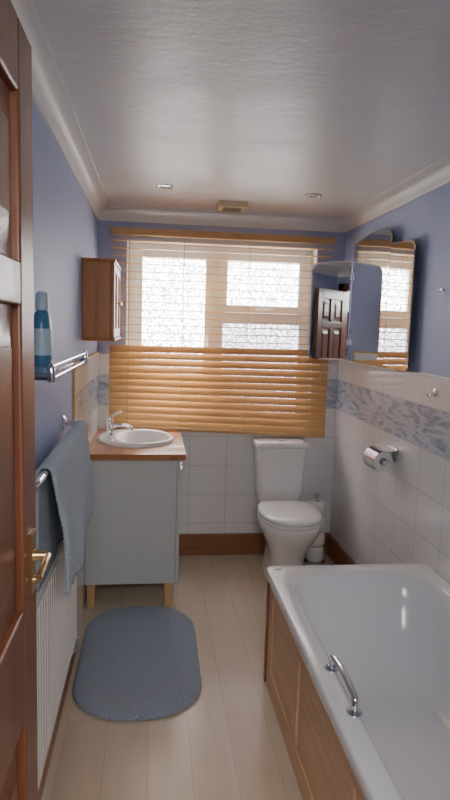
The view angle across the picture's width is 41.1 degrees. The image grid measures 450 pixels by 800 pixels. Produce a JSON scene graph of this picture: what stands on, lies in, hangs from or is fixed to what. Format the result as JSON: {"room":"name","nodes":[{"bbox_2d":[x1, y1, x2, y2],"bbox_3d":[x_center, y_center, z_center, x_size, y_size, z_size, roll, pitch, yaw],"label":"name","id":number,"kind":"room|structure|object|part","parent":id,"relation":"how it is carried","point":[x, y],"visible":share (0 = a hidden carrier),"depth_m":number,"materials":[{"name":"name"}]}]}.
{"room":"bathroom","nodes":[
{"label":"bathroom","id":0,"kind":"room"},
{"bbox_2d":[32,99,97,470],"bbox_3d":[-0.615,0.226,1.427,0.150,2.270,5.500,1,7,-7],"label":"wall","id":1,"kind":"structure","parent":0,"point":[65,225],"depth_m":2.26,"materials":[{"name":"blue paint"}]},
{"bbox_2d":[35,416,75,487],"bbox_3d":[-0.558,0.153,1.962,0.088,0.060,1.020,1,7,-7],"label":"towel rail","id":2,"kind":"object","parent":1,"relation":"attached to","point":[43,475],"visible":0.35,"depth_m":1.59,"materials":[{"name":"silver metal"}]},
{"bbox_2d":[35,420,92,595],"bbox_3d":[-0.520,0.342,2.021,0.096,0.434,0.780,1,7,-7],"label":"hand towel","id":3,"kind":"object","parent":2,"relation":"hanging from","point":[63,502],"visible":0.98,"depth_m":1.85,"materials":[{"name":"blue fabric"}]},
{"bbox_2d":[36,538,77,789],"bbox_3d":[-0.570,0.829,1.884,0.066,0.642,1.250,1,7,-7],"label":"radiator","id":4,"kind":"object","parent":1,"relation":"attached to","point":[56,613],"visible":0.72,"depth_m":1.86,"materials":[{"name":"white metal"}]},
{"bbox_2d":[38,650,76,799],"bbox_3d":[-0.572,1.270,1.652,0.020,0.148,2.435,1,7,-7],"label":"baseboard","id":5,"kind":"structure","parent":1,"relation":"attached to","point":[44,775],"depth_m":2.22,"materials":[{"name":"brown wood"}]},
{"bbox_2d":[34,350,87,382],"bbox_3d":[-0.499,-0.101,1.714,0.138,0.058,0.724,1,7,-7],"label":"shelf","id":6,"kind":"object","parent":1,"relation":"attached to","point":[48,374],"visible":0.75,"depth_m":1.55,"materials":[{"name":"silver glass"}]},
{"bbox_2d":[34,291,52,366],"bbox_3d":[-0.489,-0.190,1.603,0.054,0.197,0.074,1,7,-7],"label":"shampoo bottle","id":7,"kind":"object","parent":6,"relation":"on","point":[43,337],"visible":0.85,"depth_m":1.58,"materials":[{"name":"blue plastic"}]},
{"bbox_3d":[-0.500,-0.101,1.714,0.112,0.006,0.660,1,7,-7],"label":"glass plate","id":8,"kind":"part","parent":6,"relation":"part of","materials":[{"name":"white"}]},
{"bbox_2d":[73,352,98,635],"bbox_3d":[-0.768,0.440,3.367,0.012,1.369,1.193,1,7,-7],"label":"trim tiling","id":9,"kind":"structure","parent":1,"relation":"attached to","point":[85,376],"depth_m":3.20,"materials":[{"name":"white tile"}]},
{"bbox_2d":[82,257,121,340],"bbox_3d":[-0.656,-0.538,3.285,0.184,0.413,0.540,1,7,-7],"label":"upper cabinet","id":10,"kind":"object","parent":1,"relation":"attached to","point":[101,303],"visible":1,"depth_m":3.03,"materials":[{"name":"brown wood"}]},
{"bbox_2d":[11,0,449,232],"bbox_3d":[0.212,-0.931,2.065,1.609,0.078,3.650,1,7,-7],"label":"trim coving","id":11,"kind":"structure","parent":1,"relation":"attached to","point":[50,96],"depth_m":2.86,"materials":[{"name":"white paint"}]},
{"bbox_2d":[41,553,334,799],"bbox_3d":[0.223,1.416,1.675,1.909,0.100,5.500,1,7,-7],"label":"floor","id":12,"kind":"structure","parent":0,"point":[229,743],"depth_m":2.33,"materials":[{"name":"laminate"}]},
{"bbox_2d":[85,410,185,607],"bbox_3d":[-0.527,0.583,3.608,0.534,1.040,0.790,1,7,-7],"label":"bathroom vanity","id":13,"kind":"object","parent":12,"relation":"on","point":[132,534],"visible":0.97,"depth_m":3.25,"materials":[{"name":"grey laminate"}]},
{"bbox_2d":[89,429,185,459],"bbox_3d":[-0.519,0.256,3.568,0.532,0.031,0.790,1,7,-7],"label":"countertop","id":14,"kind":"structure","parent":13,"relation":"on","point":[175,450],"depth_m":3.25,"materials":[{"name":"brown wood"}]},
{"bbox_2d":[105,410,133,435],"bbox_3d":[-0.632,0.136,3.600,0.167,0.156,0.052,1,7,-7],"label":"mixer tap","id":15,"kind":"object","parent":14,"relation":"on","point":[110,424],"depth_m":3.58,"materials":[{"name":"silver metal"}]},
{"bbox_2d":[98,429,173,447],"bbox_3d":[-0.534,0.281,3.610,0.454,0.137,0.512,1,7,-7],"label":"basin","id":16,"kind":"object","parent":14,"relation":"in","point":[121,438],"depth_m":3.64,"materials":[{"name":"white ceramic"}]},
{"bbox_2d":[72,606,201,720],"bbox_3d":[-0.403,1.195,2.826,0.550,0.020,0.950,1,7,-7],"label":"bath mat","id":17,"kind":"object","parent":12,"relation":"on","point":[136,662],"visible":1,"depth_m":2.71,"materials":[{"name":"blue fabric"}]},
{"bbox_2d":[252,437,322,578],"bbox_3d":[0.381,0.700,3.758,0.376,0.827,0.736,1,7,-7],"label":"toilet","id":18,"kind":"object","parent":12,"relation":"on","point":[289,525],"visible":0.89,"depth_m":3.78,"materials":[{"name":"white ceramic"}]},
{"bbox_3d":[0.397,0.685,3.626,0.376,0.064,0.477,1,7,-7],"label":"seat and lid","id":19,"kind":"part","parent":18,"relation":"part of","materials":[{"name":"white ceramic"}]},
{"bbox_2d":[304,492,325,564],"bbox_3d":[0.607,0.852,4.003,0.136,0.480,0.136,1,7,-7],"label":"stand","id":20,"kind":"object","parent":12,"relation":"on","point":[314,555],"visible":0.58,"depth_m":3.97,"materials":[{"name":"white metal"}]},
{"bbox_2d":[263,563,449,799],"bbox_3d":[0.635,1.045,1.852,0.742,0.617,1.695,1,7,-7],"label":"bathtub","id":21,"kind":"object","parent":12,"relation":"on","point":[356,674],"visible":1,"depth_m":2.28,"materials":[{"name":"white ceramic"}]},
{"bbox_3d":[0.291,1.106,1.811,0.018,0.485,1.640,1,7,-7],"label":"panel frame","id":22,"kind":"part","parent":21,"relation":"part of","materials":[{"name":"brown wood"}]},
{"bbox_3d":[0.339,0.803,1.723,0.044,0.067,0.254,1,7,-7],"label":"grab handle","id":23,"kind":"part","parent":21,"relation":"part of","materials":[{"name":"silver metal"}]},
{"bbox_2d":[97,220,345,353],"bbox_3d":[-0.046,-0.084,4.119,1.609,2.270,0.250,1,7,-7],"label":"wall","id":24,"kind":"structure","parent":0,"point":[104,236],"depth_m":3.86,"materials":[{"name":"blue paint"}]},
{"bbox_2d":[98,354,337,533],"bbox_3d":[-0.045,0.386,4.046,1.593,1.355,0.008,1,7,-7],"label":"wall tiles","id":25,"kind":"structure","parent":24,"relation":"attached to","point":[217,487],"depth_m":4.07,"materials":[{"name":"white tile"}]},
{"bbox_2d":[127,243,312,419],"bbox_3d":[-0.037,-0.424,4.076,1.234,1.199,0.083,1,7,-7],"label":"window","id":26,"kind":"structure","parent":24,"relation":"in","point":[216,263],"depth_m":4.02,"materials":[{"name":"white glass"}]},
{"bbox_3d":[-0.350,-0.430,4.032,0.442,1.034,0.010,1,7,-7],"label":"casement pane","id":27,"kind":"part","parent":26,"relation":"part of","materials":[{"name":"glass"}]},
{"bbox_3d":[-0.348,-0.429,4.021,0.513,1.104,0.048,1,7,-7],"label":"casement sash","id":28,"kind":"part","parent":26,"relation":"part of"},
{"bbox_2d":[109,227,335,437],"bbox_3d":[-0.021,-0.412,3.903,1.437,1.316,0.100,1,7,-7],"label":"blind","id":29,"kind":"object","parent":26,"relation":"attached to","point":[147,396],"visible":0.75,"depth_m":3.91,"materials":[{"name":"brown wood"}]},
{"bbox_3d":[-0.039,0.204,3.973,1.437,0.077,0.052,1,7,-7],"label":"rail","id":30,"kind":"part","parent":29,"relation":"part of","materials":[{"name":"brown wood"}]},
{"bbox_2d":[206,309,272,346],"bbox_3d":[0.099,-0.465,4.031,0.444,0.295,0.026,1,7,-7],"label":"handle","id":31,"kind":"object","parent":26,"relation":"attached to","point":[256,310],"visible":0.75,"depth_m":4.02,"materials":[{"name":"white plastic"}]},
{"bbox_3d":[0.233,-0.212,4.146,0.569,0.663,0.010,1,7,-7],"label":"pane","id":32,"kind":"part","parent":26,"relation":"part of","materials":[{"name":"glass"}]},
{"bbox_2d":[219,320,301,377],"bbox_3d":[0.236,-0.207,4.135,0.564,0.662,0.053,1,7,-7],"label":"bead","id":33,"kind":"object","parent":26,"relation":"attached to","point":[299,325],"visible":0.52,"depth_m":4.08,"materials":[{"name":"white plastic"}]},
{"bbox_3d":[0.254,-0.777,4.059,0.512,0.317,0.010,1,7,-7],"label":"fanlight pane","id":34,"kind":"part","parent":26,"relation":"part of","materials":[{"name":"glass"}]},
{"bbox_3d":[0.254,-0.775,4.048,0.583,0.387,0.048,1,7,-7],"label":"fanlight sash","id":35,"kind":"part","parent":26,"relation":"part of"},
{"bbox_2d":[123,239,317,428],"bbox_3d":[-0.029,-0.409,4.004,1.270,1.227,0.140,1,7,-7],"label":"window frame","id":36,"kind":"structure","parent":24,"relation":"in","point":[315,252],"depth_m":3.92,"materials":[{"name":"white paint"}]},
{"bbox_2d":[179,532,328,554],"bbox_3d":[0.199,0.991,4.137,1.067,0.148,0.020,1,7,-7],"label":"baseboard","id":37,"kind":"structure","parent":24,"relation":"attached to","point":[219,543],"depth_m":4.10,"materials":[{"name":"brown wood"}]},
{"bbox_2d":[33,0,449,217],"bbox_3d":[0.293,-0.936,1.389,1.909,0.100,5.500,1,7,-7],"label":"ceiling","id":38,"kind":"structure","parent":0,"point":[267,105],"depth_m":1.87,"materials":[{"name":"paint"}]},
{"bbox_2d":[155,184,172,188],"bbox_3d":[-0.318,-1.113,3.131,0.092,0.006,0.092,1,7,-7],"label":"recessed light","id":39,"kind":"object","parent":38,"relation":"in","point":[161,186],"visible":1,"depth_m":3.12,"materials":[{"name":"silver metal"}]},
{"bbox_2d":[216,200,247,212],"bbox_3d":[0.041,-1.137,3.535,0.170,0.034,0.170,1,7,-7],"label":"ceiling vent","id":40,"kind":"object","parent":38,"relation":"in","point":[222,206],"visible":1,"depth_m":3.46,"materials":[{"name":"beige plastic"}]},
{"bbox_2d":[305,193,321,197],"bbox_3d":[0.479,-1.102,3.236,0.092,0.006,0.092,1,7,-7],"label":"recessed light","id":41,"kind":"object","parent":38,"relation":"in","point":[311,195],"visible":1,"depth_m":3.23,"materials":[{"name":"silver metal"}]},
{"bbox_2d":[344,183,449,377],"bbox_3d":[1.131,0.253,1.636,0.150,2.270,5.500,1,7,-7],"label":"wall","id":42,"kind":"structure","parent":0,"point":[425,219],"depth_m":2.77,"materials":[{"name":"blue paint"}]},
{"bbox_2d":[327,533,355,564],"bbox_3d":[0.803,1.088,3.487,0.020,0.148,1.420,1,7,-7],"label":"baseboard","id":43,"kind":"structure","parent":42,"relation":"attached to","point":[337,554],"depth_m":3.97,"materials":[{"name":"brown wood"}]},
{"bbox_2d":[308,230,416,370],"bbox_3d":[0.818,-0.565,3.339,0.230,0.735,1.014,-1,7,-20],"label":"mirror","id":44,"kind":"object","parent":42,"relation":"attached to","point":[383,275],"visible":1,"depth_m":3.39,"materials":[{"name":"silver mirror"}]},
{"bbox_3d":[0.651,-0.556,3.743,0.240,0.610,0.002,3,7,13],"label":"wing glass","id":45,"kind":"part","parent":44,"relation":"part of","materials":[{"name":"white mirror"}]},
{"bbox_3d":[0.812,-0.573,3.402,0.002,0.735,0.600,1,7,-7],"label":"glass","id":46,"kind":"part","parent":44,"relation":"part of","materials":[{"name":"white mirror"}]},
{"bbox_2d":[363,445,398,473],"bbox_3d":[0.804,0.303,3.101,0.132,0.122,0.152,1,7,-7],"label":"toilet roll holder","id":47,"kind":"object","parent":42,"relation":"attached to","point":[381,458],"visible":1,"depth_m":3.06,"materials":[{"name":"silver metal"}]},
{"bbox_3d":[0.867,0.280,3.110,0.006,0.075,0.124,1,7,-7],"label":"plate","id":48,"kind":"part","parent":47,"relation":"part of","materials":[{"name":"silver metal"}]},
{"bbox_2d":[329,359,449,582],"bbox_3d":[0.960,0.618,2.346,0.011,1.365,3.650,1,7,-7],"label":"wall tiles","id":49,"kind":"structure","parent":42,"relation":"attached to","point":[400,514],"depth_m":3.10,"materials":[{"name":"white tile"}]},
{"bbox_2d":[427,389,436,397],"bbox_3d":[0.910,-0.030,2.650,0.040,0.042,0.036,1,7,-7],"label":"towel hook","id":50,"kind":"object","parent":42,"relation":"attached to","point":[434,392],"visible":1,"depth_m":2.65,"materials":[{"name":"silver metal"}]},
{"bbox_3d":[0.398,0.389,0.339,1.609,2.270,0.120,1,7,-7],"label":"wall","id":51,"kind":"structure","parent":0,"visible":0},
{"bbox_2d":[0,0,51,799],"bbox_3d":[-0.312,0.444,0.756,0.077,2.002,0.763,1,7,-7],"label":"door","id":52,"kind":"structure","parent":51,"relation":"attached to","point":[18,646],"depth_m":0.99,"materials":[{"name":"brown wood"}]},
{"bbox_2d":[0,76,18,799],"bbox_3d":[-0.329,0.393,0.748,0.036,1.688,0.561,1,7,-7],"label":"panels","id":53,"kind":"object","parent":52,"relation":"attached to","point":[10,791],"visible":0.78,"depth_m":0.89,"materials":[{"name":"brown wood"}]},
{"bbox_3d":[-0.324,0.292,1.041,0.037,0.110,0.104,1,7,-7],"label":"handle","id":54,"kind":"part","parent":52,"relation":"part of","materials":[{"name":"gold metal"}]}
]}

